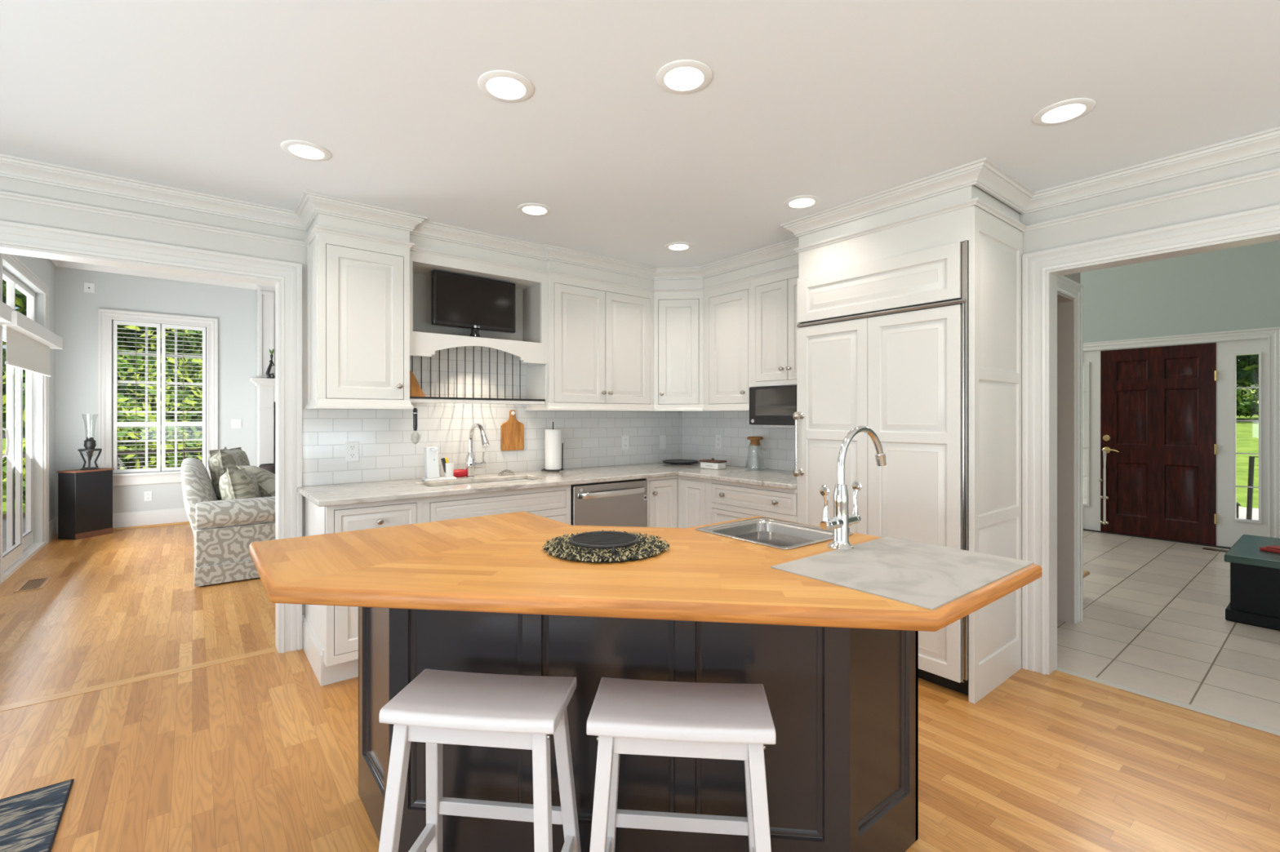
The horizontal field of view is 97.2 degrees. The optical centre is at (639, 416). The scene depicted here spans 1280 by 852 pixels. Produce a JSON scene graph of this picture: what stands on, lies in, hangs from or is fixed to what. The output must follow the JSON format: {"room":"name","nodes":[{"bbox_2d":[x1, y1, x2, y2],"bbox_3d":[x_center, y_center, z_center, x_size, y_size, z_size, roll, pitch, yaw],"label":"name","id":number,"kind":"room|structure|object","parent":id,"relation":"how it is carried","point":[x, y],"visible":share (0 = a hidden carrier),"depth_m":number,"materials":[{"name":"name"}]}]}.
{"room":"kitchen","nodes":[
{"label":"kitchen","id":0,"kind":"room"},
{"bbox_2d":[2,254,54,542],"bbox_3d":[-4.930,-0.223,4.208,0.120,3.060,5.080,0,0,-38],"label":"wall","id":1,"kind":"structure","parent":0,"point":[42,268],"depth_m":5.72,"materials":[{"name":"grey paint"}]},
{"bbox_2d":[0,301,11,322],"bbox_3d":[-4.133,-0.613,3.423,0.105,0.410,1.960,0,0,-38],"label":"roller shade","id":2,"kind":"object","parent":1,"relation":"attached to","point":[5,310],"visible":1,"depth_m":4.10,"materials":[{"name":"white"}]},
{"bbox_2d":[2,267,35,321],"bbox_3d":[-5.633,-1.073,5.054,0.050,0.360,1.680,0,0,-38],"label":"window","id":3,"kind":"structure","parent":1,"relation":"in","point":[12,282],"depth_m":5.17,"materials":[{"name":"white paint"}]},
{"bbox_2d":[2,328,45,582],"bbox_3d":[-5.581,0.297,5.064,0.164,2.020,1.630,0,0,-38],"label":"door","id":4,"kind":"structure","parent":1,"relation":"in","point":[20,550],"depth_m":5.05,"materials":[{"name":"white paint"}]},
{"bbox_2d":[0,253,48,585],"bbox_3d":[-5.557,-0.019,5.115,0.024,2.653,1.866,0,0,-38],"label":"trim","id":5,"kind":"structure","parent":1,"relation":"attached to","point":[11,260],"depth_m":5.36,"materials":[{"name":"white paint"}]},
{"bbox_2d":[0,310,62,376],"bbox_3d":[-5.456,-0.613,5.093,0.105,0.410,1.960,0,0,-38],"label":"roller shade","id":6,"kind":"object","parent":1,"relation":"attached to","point":[28,344],"visible":0.96,"depth_m":4.89,"materials":[{"name":"white fabric"}]},
{"bbox_2d":[54,266,257,517],"bbox_3d":[-4.621,-0.223,7.770,5.030,3.060,0.120,0,0,-38],"label":"wall","id":7,"kind":"structure","parent":0,"point":[235,308],"depth_m":6.65,"materials":[{"name":"grey paint"}]},
{"bbox_2d":[48,507,189,541],"bbox_3d":[-5.556,1.212,6.608,1.880,0.190,0.540,0,0,-38],"label":"baseboard","id":8,"kind":"structure","parent":7,"relation":"attached to","point":[171,515],"depth_m":6.68,"materials":[{"name":"white paint"}]},
{"bbox_2d":[98,308,217,470],"bbox_3d":[-5.752,-0.273,6.782,1.090,1.920,0.024,0,0,-38],"label":"trim","id":9,"kind":"structure","parent":7,"relation":"attached to","point":[105,316],"depth_m":6.62,"materials":[{"name":"white paint"}]},
{"bbox_2d":[48,258,275,289],"bbox_3d":[-3.006,-1.705,5.733,4.790,0.094,5.080,0,0,-38],"label":"trim","id":10,"kind":"structure","parent":7,"relation":"attached to","point":[68,264],"depth_m":6.71,"materials":[{"name":"white paint"}]},
{"bbox_2d":[117,324,206,473],"bbox_3d":[-5.806,-0.231,6.850,0.870,1.785,0.040,0,0,-38],"label":"window","id":11,"kind":"structure","parent":7,"relation":"in","point":[146,411],"depth_m":6.87,"materials":[{"name":"white paint"}]},
{"bbox_2d":[112,320,160,473],"bbox_3d":[-5.947,-0.232,6.680,0.420,1.778,0.048,0,0,-38],"label":"window shutter","id":12,"kind":"object","parent":11,"relation":"attached to","point":[115,322],"visible":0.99,"depth_m":6.65,"materials":[{"name":"white wood"}]},
{"bbox_2d":[161,324,205,471],"bbox_3d":[-5.609,-0.232,6.948,0.424,1.778,0.048,0,0,-38],"label":"window shutter","id":13,"kind":"object","parent":11,"relation":"attached to","point":[164,424],"visible":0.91,"depth_m":6.92,"materials":[{"name":"white wood"}]},
{"bbox_2d":[112,469,211,486],"bbox_3d":[-5.738,0.732,6.764,1.130,0.140,0.070,0,0,-38],"label":"trim","id":14,"kind":"structure","parent":7,"relation":"attached to","point":[172,477],"depth_m":6.69,"materials":[{"name":"white paint"}]},
{"bbox_2d":[0,176,681,617],"bbox_3d":[-2.019,-0.293,3.191,6.240,3.200,0.130,0,0,-38],"label":"wall","id":15,"kind":"structure","parent":0,"point":[11,211],"depth_m":2.81,"materials":[{"name":"grey paint"}]},
{"bbox_2d":[0,220,302,653],"bbox_3d":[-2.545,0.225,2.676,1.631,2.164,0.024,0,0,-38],"label":"trim","id":16,"kind":"structure","parent":15,"relation":"attached to","point":[290,274],"depth_m":3.12,"materials":[{"name":"white paint"}]},
{"bbox_2d":[304,213,413,409],"bbox_3d":[-1.589,-0.586,3.200,0.487,1.086,0.389,0,0,-38],"label":"upper cabinet","id":17,"kind":"object","parent":15,"relation":"attached to","point":[358,290],"visible":0.91,"depth_m":3.07,"materials":[{"name":"white paint"}]},
{"bbox_2d":[409,234,547,408],"bbox_3d":[-1.078,-0.591,3.659,0.915,1.076,0.306,0,0,-38],"label":"upper cabinet","id":18,"kind":"object","parent":15,"relation":"attached to","point":[528,343],"visible":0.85,"depth_m":3.63,"materials":[{"name":"white paint"}]},
{"bbox_2d":[409,408,421,444],"bbox_3d":[-1.312,0.054,3.301,0.066,0.211,0.066,0,0,-38],"label":"dish brush","id":19,"kind":"object","parent":18,"relation":"hanging from","point":[415,437],"visible":1,"depth_m":3.29,"materials":[{"name":"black plastic"}]},
{"bbox_2d":[409,370,425,396],"bbox_3d":[-1.377,-0.187,3.473,0.043,0.189,0.144,0,0,12],"label":"board","id":20,"kind":"object","parent":18,"relation":"in","point":[415,390],"visible":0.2,"depth_m":3.44,"materials":[{"name":"brown wood"}]},
{"bbox_2d":[431,270,515,337],"bbox_3d":[-1.058,-0.695,3.621,0.555,0.397,0.160,0,0,-38],"label":"television","id":21,"kind":"object","parent":18,"relation":"in","point":[475,304],"visible":0.88,"depth_m":3.58,"materials":[{"name":"black plastic"}]},
{"bbox_2d":[302,346,681,486],"bbox_3d":[-0.770,-0.042,4.089,2.902,0.870,0.012,0,0,-38],"label":"tile backsplash","id":22,"kind":"structure","parent":15,"relation":"attached to","point":[387,452],"depth_m":3.78,"materials":[{"name":"white tile"}]},
{"bbox_2d":[345,441,359,462],"bbox_3d":[-1.701,0.207,3.340,0.072,0.116,0.007,0,0,-38],"label":"wall outlet","id":23,"kind":"object","parent":22,"relation":"attached to","point":[352,448],"visible":1,"depth_m":3.34,"materials":[{"name":"white plastic"}]},
{"bbox_2d":[500,409,524,450],"bbox_3d":[-0.892,0.095,3.966,0.172,0.284,0.031,0,0,-38],"label":"cutting board","id":24,"kind":"object","parent":22,"relation":"attached to","point":[512,431],"visible":1,"depth_m":3.96,"materials":[{"name":"brown wood"}]},
{"bbox_2d":[525,260,654,411],"bbox_3d":[-0.349,-0.586,4.199,0.931,1.086,0.362,0,0,-38],"label":"upper cabinet","id":25,"kind":"object","parent":15,"relation":"attached to","point":[600,336],"visible":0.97,"depth_m":4.06,"materials":[{"name":"white paint"}]},
{"bbox_2d":[653,279,703,411],"bbox_3d":[0.322,-0.586,4.571,0.606,1.086,0.606,0,0,-38],"label":"upper cabinet","id":26,"kind":"object","parent":15,"relation":"attached to","point":[678,316],"visible":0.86,"depth_m":4.35,"materials":[{"name":"white paint"}]},
{"bbox_2d":[0,0,1279,267],"bbox_3d":[-0.066,-1.213,0.630,6.120,0.160,6.310,0,0,-38],"label":"ceiling","id":27,"kind":"structure","parent":0,"point":[837,102],"depth_m":2.01,"materials":[{"name":"white paint"}]},
{"bbox_2d":[280,140,331,161],"bbox_3d":[-1.420,-1.129,2.405,0.188,0.007,0.188,0,0,-38],"label":"recessed light","id":28,"kind":"object","parent":27,"relation":"in","point":[304,150],"visible":1,"depth_m":2.39,"materials":[{"name":"white plastic"}]},
{"bbox_2d":[477,70,533,102],"bbox_3d":[-0.460,-1.129,1.939,0.188,0.007,0.188,0,0,-38],"label":"recessed light","id":29,"kind":"object","parent":27,"relation":"in","point":[503,86],"visible":1,"depth_m":1.93,"materials":[{"name":"white"}]},
{"bbox_2d":[517,203,551,216],"bbox_3d":[-0.575,-1.129,3.086,0.188,0.007,0.188,0,0,-38],"label":"recessed light","id":30,"kind":"object","parent":27,"relation":"in","point":[529,209],"visible":1,"depth_m":3.07,"materials":[{"name":"white"}]},
{"bbox_2d":[664,242,693,251],"bbox_3d":[0.257,-1.129,3.756,0.188,0.007,0.188,0,0,-38],"label":"recessed light","id":31,"kind":"object","parent":27,"relation":"in","point":[675,246],"visible":1,"depth_m":3.74,"materials":[{"name":"white"}]},
{"bbox_2d":[655,59,712,93],"bbox_3d":[0.147,-1.129,1.885,0.188,0.007,0.188,0,0,-38],"label":"recessed light","id":32,"kind":"object","parent":27,"relation":"in","point":[682,76],"visible":1,"depth_m":1.87,"materials":[{"name":"white"}]},
{"bbox_2d":[783,195,820,208],"bbox_3d":[0.855,-1.129,2.981,0.188,0.007,0.188,0,0,-38],"label":"recessed light","id":33,"kind":"object","parent":27,"relation":"in","point":[803,202],"visible":1,"depth_m":2.96,"materials":[{"name":"white"}]},
{"bbox_2d":[1032,97,1095,125],"bbox_3d":[1.574,-1.129,2.100,0.188,0.007,0.188,0,0,-38],"label":"recessed light","id":34,"kind":"object","parent":27,"relation":"in","point":[1068,110],"visible":1,"depth_m":2.09,"materials":[{"name":"white"}]},
{"bbox_2d":[0,648,1279,851],"bbox_3d":[-0.030,1.357,0.754,6.090,0.100,6.220,0,0,-38],"label":"floor","id":35,"kind":"structure","parent":0,"point":[251,754],"depth_m":2.09,"materials":[{"name":"brown wood"}]},
{"bbox_2d":[0,778,74,851],"bbox_3d":[-2.067,1.301,0.687,1.721,0.010,2.050,0,0,-38],"label":"area rug","id":36,"kind":"object","parent":35,"relation":"on","point":[30,820],"visible":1,"depth_m":1.82,"materials":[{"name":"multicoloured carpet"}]},
{"bbox_2d":[0,647,277,711],"bbox_3d":[-2.593,1.356,2.736,1.435,0.102,0.070,0,0,-38],"label":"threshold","id":37,"kind":"structure","parent":35,"relation":"on","point":[30,702],"depth_m":2.80,"materials":[{"name":"brown wood"}]},
{"bbox_2d":[302,497,422,686],"bbox_3d":[-1.512,0.866,3.061,0.457,0.882,0.674,0,0,-38],"label":"base cabinet","id":38,"kind":"object","parent":35,"relation":"on","point":[330,633],"visible":0.44,"depth_m":2.78,"materials":[{"name":"white paint"}]},
{"bbox_2d":[378,669,581,851],"bbox_3d":[-0.390,0.998,1.411,0.444,0.622,0.333,0,0,7],"label":"bar stool","id":39,"kind":"object","parent":35,"relation":"on","point":[437,708],"visible":1,"depth_m":1.35,"materials":[{"name":"white paint"}]},
{"bbox_2d":[422,484,570,524],"bbox_3d":[-0.976,0.866,3.486,0.910,0.882,0.674,0,0,-38],"label":"base cabinet","id":40,"kind":"object","parent":35,"relation":"on","point":[553,503],"visible":0.23,"depth_m":3.25,"materials":[{"name":"white paint"}]},
{"bbox_2d":[570,478,647,527],"bbox_3d":[-0.359,0.867,3.929,0.601,0.881,0.666,0,0,-38],"label":"dishwasher","id":41,"kind":"object","parent":35,"relation":"on","point":[617,503],"visible":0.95,"depth_m":3.69,"materials":[{"name":"silver metal"}]},
{"bbox_2d":[358,531,918,851],"bbox_3d":[-0.050,0.870,1.920,1.848,0.875,0.686,0,0,6],"label":"kitchen island","id":42,"kind":"object","parent":35,"relation":"on","point":[842,766],"visible":0.36,"depth_m":1.60,"materials":[{"name":"grey paint"}]},
{"bbox_2d":[248,511,1042,631],"bbox_3d":[-0.078,0.412,1.637,1.632,0.038,1.637,0,0,-38],"label":"island countertop","id":43,"kind":"structure","parent":42,"relation":"on","point":[496,563],"depth_m":1.38,"materials":[{"name":"brown wood"}]},
{"bbox_2d":[542,529,670,563],"bbox_3d":[-0.098,0.384,1.691,0.385,0.018,0.383,0,0,-30],"label":"placemat","id":44,"kind":"object","parent":43,"relation":"on","point":[646,548],"visible":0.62,"depth_m":1.60,"materials":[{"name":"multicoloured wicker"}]},
{"bbox_2d":[568,531,639,551],"bbox_3d":[-0.105,0.367,1.667,0.206,0.020,0.206,0,0,-38],"label":"trivet","id":45,"kind":"object","parent":44,"relation":"on","point":[613,540],"visible":1,"depth_m":1.66,"materials":[{"name":"black metal"}]},
{"bbox_2d":[695,517,853,550],"bbox_3d":[0.452,0.477,1.925,0.374,0.176,0.394,0,0,-38],"label":"prep sink","id":46,"kind":"object","parent":43,"relation":"in","point":[730,530],"visible":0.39,"depth_m":2.03,"materials":[{"name":"silver metal"}]},
{"bbox_2d":[819,425,886,550],"bbox_3d":[0.664,0.210,1.741,0.341,0.365,0.076,0,0,-38],"label":"island faucet","id":47,"kind":"object","parent":43,"relation":"on","point":[841,522],"visible":1,"depth_m":1.68,"materials":[{"name":"silver metal"}]},
{"bbox_2d":[770,537,1034,609],"bbox_3d":[0.698,0.391,1.491,0.590,0.003,0.410,0,0,-38],"label":"countertop inset","id":48,"kind":"object","parent":43,"relation":"on","point":[922,575],"visible":1,"depth_m":1.44},
{"bbox_2d":[645,475,707,528],"bbox_3d":[0.301,0.866,4.328,0.921,0.882,0.940,0,0,-38],"label":"base cabinet","id":49,"kind":"object","parent":35,"relation":"on","point":[673,501],"visible":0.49,"depth_m":3.99,"materials":[{"name":"white paint"}]},
{"bbox_2d":[586,677,775,851],"bbox_3d":[0.098,0.998,1.367,0.444,0.622,0.333,0,0,5],"label":"bar stool","id":50,"kind":"object","parent":35,"relation":"on","point":[697,720],"visible":1,"depth_m":1.29,"materials":[{"name":"white paint"}]},
{"bbox_2d":[707,479,796,524],"bbox_3d":[0.916,0.866,3.759,0.664,0.882,0.717,0,0,-38],"label":"base cabinet","id":51,"kind":"object","parent":35,"relation":"on","point":[726,500],"visible":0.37,"depth_m":3.58,"materials":[{"name":"white paint"}]},
{"bbox_2d":[297,462,796,506],"bbox_3d":[-0.261,0.408,3.436,2.940,0.030,1.670,0,0,-38],"label":"countertop","id":52,"kind":"structure","parent":51,"relation":"on","point":[322,495],"depth_m":3.49,"materials":[{"name":"grey stone"}]},
{"bbox_2d":[422,446,456,481],"bbox_3d":[-1.246,0.288,3.510,0.190,0.208,0.110,0,0,-30],"label":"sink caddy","id":53,"kind":"object","parent":52,"relation":"on","point":[431,454],"visible":0.97,"depth_m":3.46,"materials":[{"name":"white plastic"}]},
{"bbox_2d":[440,457,453,477],"bbox_3d":[-1.206,0.317,3.538,0.077,0.122,0.058,0,0,-38],"label":"cup","id":54,"kind":"object","parent":53,"relation":"on","point":[448,468],"visible":1,"depth_m":3.52,"materials":[{"name":"ceramic"}]},
{"bbox_2d":[465,422,489,477],"bbox_3d":[-1.000,0.216,3.590,0.136,0.353,0.298,0,0,-38],"label":"kitchen faucet","id":55,"kind":"object","parent":52,"relation":"on","point":[471,464],"visible":1,"depth_m":3.63,"materials":[{"name":"silver metal"}]},
{"bbox_2d":[429,479,529,488],"bbox_3d":[-0.957,0.525,3.478,0.764,0.204,0.340,0,0,-38],"label":"sink","id":56,"kind":"object","parent":52,"relation":"in","point":[522,479],"visible":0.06,"depth_m":3.62,"materials":[{"name":"white ceramic"}]},
{"bbox_2d":[541,422,564,471],"bbox_3d":[-0.622,0.215,4.065,0.164,0.354,0.163,0,0,-38],"label":"paper towel holder","id":57,"kind":"object","parent":52,"relation":"on","point":[553,437],"visible":1,"depth_m":4.02,"materials":[{"name":"paper"}]},
{"bbox_2d":[662,459,698,464],"bbox_3d":[0.340,0.381,4.723,0.304,0.023,0.304,0,0,-38],"label":"turntable","id":58,"kind":"object","parent":52,"relation":"on","point":[669,461],"visible":1,"depth_m":4.68,"materials":[{"name":"black plastic"}]},
{"bbox_2d":[698,457,726,469],"bbox_3d":[0.550,0.352,4.264,0.110,0.080,0.180,0,0,-44],"label":"butter dish","id":59,"kind":"object","parent":52,"relation":"on","point":[713,464],"visible":1,"depth_m":4.22,"materials":[{"name":"white ceramic"}]},
{"bbox_2d":[792,240,968,695],"bbox_3d":[1.412,0.249,3.106,0.668,2.115,0.923,0,0,-38],"label":"refrigerator","id":60,"kind":"object","parent":35,"relation":"on","point":[882,345],"visible":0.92,"depth_m":2.83,"materials":[{"name":"white wood"}]},
{"bbox_2d":[798,185,1022,703],"bbox_3d":[1.464,0.089,3.131,0.605,2.436,0.952,0,0,-38],"label":"refrigerator surround","id":61,"kind":"object","parent":35,"relation":"on","point":[995,246],"visible":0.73,"depth_m":2.75,"materials":[{"name":"white paint"}]},
{"bbox_2d":[1054,666,1279,735],"bbox_3d":[2.348,1.357,2.703,0.057,0.101,6.320,0,0,-38],"label":"trim","id":62,"kind":"structure","parent":35,"relation":"on","point":[1202,710],"depth_m":2.58,"materials":[{"name":"beige stone"}]},
{"bbox_2d":[0,523,1279,730],"bbox_3d":[0.892,1.357,4.420,9.510,0.100,12.220,0,0,-38],"label":"floor","id":63,"kind":"structure","parent":0,"point":[122,604],"depth_m":3.57,"materials":[{"name":"brown wood"}]},
{"bbox_2d":[13,577,52,592],"bbox_3d":[-4.715,1.304,4.391,0.150,0.006,0.400,0,0,-38],"label":"floor vent","id":64,"kind":"object","parent":63,"relation":"in","point":[27,584],"visible":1,"depth_m":4.37,"materials":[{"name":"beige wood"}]},
{"bbox_2d":[57,467,113,540],"bbox_3d":[-6.072,0.943,6.184,0.252,0.728,0.378,0,0,10],"label":"base cabinet","id":65,"kind":"object","parent":63,"relation":"on","point":[85,497],"visible":0.98,"depth_m":6.08,"materials":[{"name":"black wood"}]},
{"bbox_2d":[77,437,102,470],"bbox_3d":[-6.023,0.276,6.183,0.194,0.605,0.200,0,0,-38],"label":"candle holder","id":66,"kind":"object","parent":65,"relation":"on","point":[90,444],"visible":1,"depth_m":6.16,"materials":[{"name":"black metal"}]},
{"bbox_2d":[180,457,275,586],"bbox_3d":[-3.692,0.841,5.393,1.068,0.902,2.157,0,0,-38],"label":"sofa","id":67,"kind":"object","parent":63,"relation":"on","point":[224,531],"visible":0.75,"depth_m":4.45,"materials":[{"name":"fabric"}]},
{"bbox_2d":[208,446,241,500],"bbox_3d":[-3.755,0.537,5.140,0.246,0.504,0.607,0,0,-32],"label":"throw pillow","id":68,"kind":"object","parent":67,"relation":"on","point":[225,458],"visible":0.48,"depth_m":4.91,"materials":[{"name":"fabric"}]},
{"bbox_2d":[207,447,249,469],"bbox_3d":[-4.221,0.577,5.841,0.251,0.494,0.568,0,0,-8],"label":"throw pillow","id":69,"kind":"object","parent":67,"relation":"on","point":[243,458],"visible":0.19,"depth_m":5.92,"materials":[{"name":"fabric"}]},
{"bbox_2d":[218,467,261,500],"bbox_3d":[-3.365,0.657,4.785,0.274,0.497,0.610,0,0,-22],"label":"throw pillow","id":70,"kind":"object","parent":67,"relation":"on","point":[234,484],"visible":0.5,"depth_m":4.58,"materials":[{"name":"fabric"}]},
{"bbox_2d":[235,465,275,497],"bbox_3d":[-3.319,0.647,5.089,0.372,0.465,0.628,0,0,-8],"label":"throw pillow","id":71,"kind":"object","parent":67,"relation":"on","point":[265,479],"visible":0.3,"depth_m":4.88,"materials":[{"name":"fabric"}]},
{"bbox_2d":[249,285,275,466],"bbox_3d":[-3.971,-0.221,7.941,2.480,3.055,0.400,0,0,-38],"label":"fireplace mantel","id":72,"kind":"object","parent":63,"relation":"on","point":[265,295],"visible":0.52,"depth_m":7.20,"materials":[{"name":"white paint"}]},
{"bbox_2d":[249,377,275,386],"bbox_3d":[-4.230,-0.438,7.736,1.820,0.090,0.400,0,0,-38],"label":"mantel shelf","id":73,"kind":"object","parent":72,"relation":"attached to","point":[258,382],"depth_m":7.14,"materials":[{"name":"white paint"}]},
{"bbox_2d":[1224,534,1279,631],"bbox_3d":[4.372,1.095,3.653,1.010,0.423,0.730,0,0,-38],"label":"storage chest","id":74,"kind":"object","parent":63,"relation":"on","point":[1255,573],"visible":1,"depth_m":3.56,"materials":[{"name":"black paint"}]},
{"bbox_2d":[681,152,1279,459],"bbox_3d":[2.379,-1.293,2.568,0.120,5.200,6.310,0,0,-38],"label":"wall","id":75,"kind":"structure","parent":0,"point":[1264,193],"depth_m":2.54,"materials":[{"name":"grey paint"}]},
{"bbox_2d":[0,126,1279,280],"bbox_3d":[0.179,-1.094,2.500,8.621,0.078,3.706,0,0,8],"label":"trim","id":76,"kind":"structure","parent":75,"relation":"attached to","point":[983,173],"depth_m":2.84,"materials":[{"name":"white paint"}]},
{"bbox_2d":[0,168,1279,292],"bbox_3d":[0.181,-0.976,2.518,8.621,0.026,3.669,0,0,7],"label":"trim","id":77,"kind":"structure","parent":75,"relation":"attached to","point":[977,202],"depth_m":2.87,"materials":[{"name":"white paint"}]},
{"bbox_2d":[702,266,754,411],"bbox_3d":[0.746,-0.586,4.238,0.362,1.086,0.464,0,0,-38],"label":"upper cabinet","id":78,"kind":"object","parent":75,"relation":"attached to","point":[726,308],"visible":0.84,"depth_m":4.13,"materials":[{"name":"white paint"}]},
{"bbox_2d":[682,411,795,471],"bbox_3d":[0.889,0.175,4.341,0.010,0.434,1.652,0,0,-38],"label":"tile backsplash","id":79,"kind":"structure","parent":75,"relation":"attached to","point":[776,451],"depth_m":4.50,"materials":[{"name":"white tile"}]},
{"bbox_2d":[750,253,798,386],"bbox_3d":[1.078,-0.668,3.819,0.362,0.921,0.606,0,0,-38],"label":"upper cabinet","id":80,"kind":"object","parent":75,"relation":"attached to","point":[773,297],"visible":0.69,"depth_m":3.81,"materials":[{"name":"white paint"}]},
{"bbox_2d":[749,385,796,427],"bbox_3d":[1.075,-0.068,3.816,0.339,0.274,0.590,0,0,-38],"label":"microwave","id":81,"kind":"object","parent":80,"relation":"attached to","point":[771,406],"visible":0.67,"depth_m":3.78,"materials":[{"name":"black plastic"}]},
{"bbox_2d":[1022,204,1279,674],"bbox_3d":[2.588,0.233,2.189,0.024,2.148,1.913,0,0,-38],"label":"trim","id":82,"kind":"structure","parent":75,"relation":"attached to","point":[1264,220],"depth_m":2.88,"materials":[{"name":"white paint"}]},
{"bbox_2d":[1045,230,1279,675],"bbox_3d":[2.645,0.281,2.235,0.128,2.052,1.721,0,0,-38],"label":"trim","id":83,"kind":"structure","parent":75,"relation":"attached to","point":[1051,275],"depth_m":2.87,"materials":[{"name":"white paint"}]},
{"bbox_2d":[1062,272,1080,284],"bbox_3d":[2.429,-1.293,3.399,0.990,5.200,0.120,0,0,-38],"label":"wall","id":84,"kind":"structure","parent":0,"point":[1076,277],"depth_m":3.60,"materials":[{"name":"beige paint"}]},
{"bbox_2d":[1057,292,1074,623],"bbox_3d":[2.413,0.281,3.387,0.754,2.052,0.128,0,0,-38],"label":"trim","id":85,"kind":"structure","parent":84,"relation":"attached to","point":[1065,304],"depth_m":3.60,"materials":[{"name":"beige paint"}]},
{"bbox_2d":[1057,275,1083,623],"bbox_3d":[2.458,0.233,3.330,0.946,2.148,0.024,0,0,-38],"label":"trim","id":86,"kind":"structure","parent":84,"relation":"attached to","point":[1066,286],"depth_m":3.59,"materials":[{"name":"white paint"}]},
{"bbox_2d":[1080,240,1279,351],"bbox_3d":[5.809,-1.293,5.752,0.150,5.200,8.440,0,0,-38],"label":"wall","id":87,"kind":"structure","parent":0,"point":[1236,288],"depth_m":5.83,"materials":[{"name":"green paint"}]},
{"bbox_2d":[1083,528,1230,549],"bbox_3d":[5.584,1.301,5.995,0.140,0.012,1.460,0,0,-38],"label":"trim","id":88,"kind":"structure","parent":87,"relation":"attached to","point":[1222,547],"depth_m":5.99,"materials":[{"name":"black"}]},
{"bbox_2d":[1083,337,1267,547],"bbox_3d":[5.554,0.277,5.971,0.137,2.060,1.460,0,0,-38],"label":"door","id":89,"kind":"structure","parent":87,"relation":"in","point":[1164,417],"depth_m":5.93,"materials":[{"name":"brown paint"}]},
{"bbox_2d":[1098,448,1109,524],"bbox_3d":[5.199,0.785,6.327,0.035,0.856,0.096,0,0,-38],"label":"strap","id":90,"kind":"object","parent":89,"relation":"hanging from","point":[1104,497],"visible":1,"depth_m":6.32,"materials":[{"name":"metal"}]},
{"bbox_2d":[1083,327,1279,538],"bbox_3d":[5.535,0.231,5.957,0.024,2.153,1.646,0,0,-38],"label":"trim","id":91,"kind":"structure","parent":87,"relation":"attached to","point":[1273,334],"depth_m":5.37,"materials":[{"name":"white paint"}]},
{"label":"outside","id":92,"kind":"structure","parent":0,"visible":0},
{"bbox_2d":[2,438,25,514],"bbox_3d":[1.625,1.632,14.048,100.000,0.150,100.000,0,0,-38],"label":"garden","id":93,"kind":"object","parent":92,"point":[4,440],"depth_m":11.00,"materials":[{"name":"plant"}]},
{"bbox_2d":[2,394,202,503],"bbox_3d":[-8.423,0.566,9.078,2.661,2.013,1.950,0,0,-38],"label":"shrub","id":94,"kind":"object","parent":93,"relation":"on","point":[122,402],"visible":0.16,"depth_m":9.07,"materials":[{"name":"green plant"}]},
{"bbox_2d":[2,279,202,436],"bbox_3d":[-10.912,-1.427,12.293,5.693,5.968,3.000,0,0,-35],"label":"tree","id":95,"kind":"object","parent":93,"relation":"on","point":[20,300],"visible":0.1,"depth_m":11.55,"materials":[{"name":"green plant"}]},
{"bbox_2d":[117,346,202,466],"bbox_3d":[-9.059,0.104,10.958,3.917,3.072,1.599,0,0,-38],"label":"tree","id":96,"kind":"object","parent":93,"relation":"on","point":[192,402],"visible":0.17,"depth_m":10.65,"materials":[{"name":"green plant"}]},
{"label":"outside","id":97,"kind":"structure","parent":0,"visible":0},
{"bbox_2d":[1238,506,1258,520],"bbox_3d":[7.686,1.492,7.368,4.800,0.130,8.000,0,0,-38],"label":"path","id":98,"kind":"structure","parent":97,"point":[1242,510],"depth_m":8.30,"materials":[{"name":"concrete"}]},
{"bbox_2d":[1083,364,1087,503],"bbox_3d":[6.490,-0.173,8.232,0.180,3.200,0.180,0,0,-38],"label":"porch column","id":99,"kind":"structure","parent":98,"relation":"on","point":[1085,366],"depth_m":8.18,"materials":[{"name":"white paint"}]},
{"bbox_2d":[1235,456,1258,519],"bbox_3d":[6.885,0.935,6.286,0.160,0.987,0.500,0,0,-38],"label":"stand","id":100,"kind":"object","parent":98,"relation":"on","point":[1251,459],"visible":0.29,"depth_m":6.32,"materials":[{"name":"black metal"}]},
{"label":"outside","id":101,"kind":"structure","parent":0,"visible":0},
{"bbox_2d":[1235,410,1258,508],"bbox_3d":[22.393,0.367,30.509,47.000,2.120,60.000,0,0,-38],"label":"lawn","id":102,"kind":"structure","parent":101,"point":[1246,432],"depth_m":13.23,"materials":[{"name":"plant"}]},
{"bbox_2d":[1235,354,1258,392],"bbox_3d":[27.006,-3.554,22.175,6.798,6.722,6.117,0,0,30],"label":"tree","id":103,"kind":"object","parent":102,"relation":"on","point":[1247,366],"visible":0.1,"depth_m":22.76,"materials":[{"name":"green plant"}]},
{"bbox_2d":[1235,383,1258,417],"bbox_3d":[21.046,-0.560,20.026,2.412,1.242,5.892,0,0,-38],"label":"shrub","id":104,"kind":"object","parent":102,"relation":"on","point":[1246,402],"visible":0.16,"depth_m":19.42,"materials":[{"name":"green plant"}]},
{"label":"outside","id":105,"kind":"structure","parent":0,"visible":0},
{"bbox_2d":[2,517,25,543],"bbox_3d":[-6.156,1.432,7.766,8.000,0.250,1.780,0,0,-38],"label":"terrace","id":106,"kind":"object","parent":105,"point":[4,521],"depth_m":6.58,"materials":[{"name":"concrete"}]},
{"bbox_2d":[2,448,202,519],"bbox_3d":[-6.584,0.882,8.307,7.000,0.810,0.080,0,0,-38],"label":"deck railing","id":107,"kind":"object","parent":106,"relation":"on","point":[153,451],"visible":0.03,"depth_m":7.94,"materials":[{"name":"brown"}]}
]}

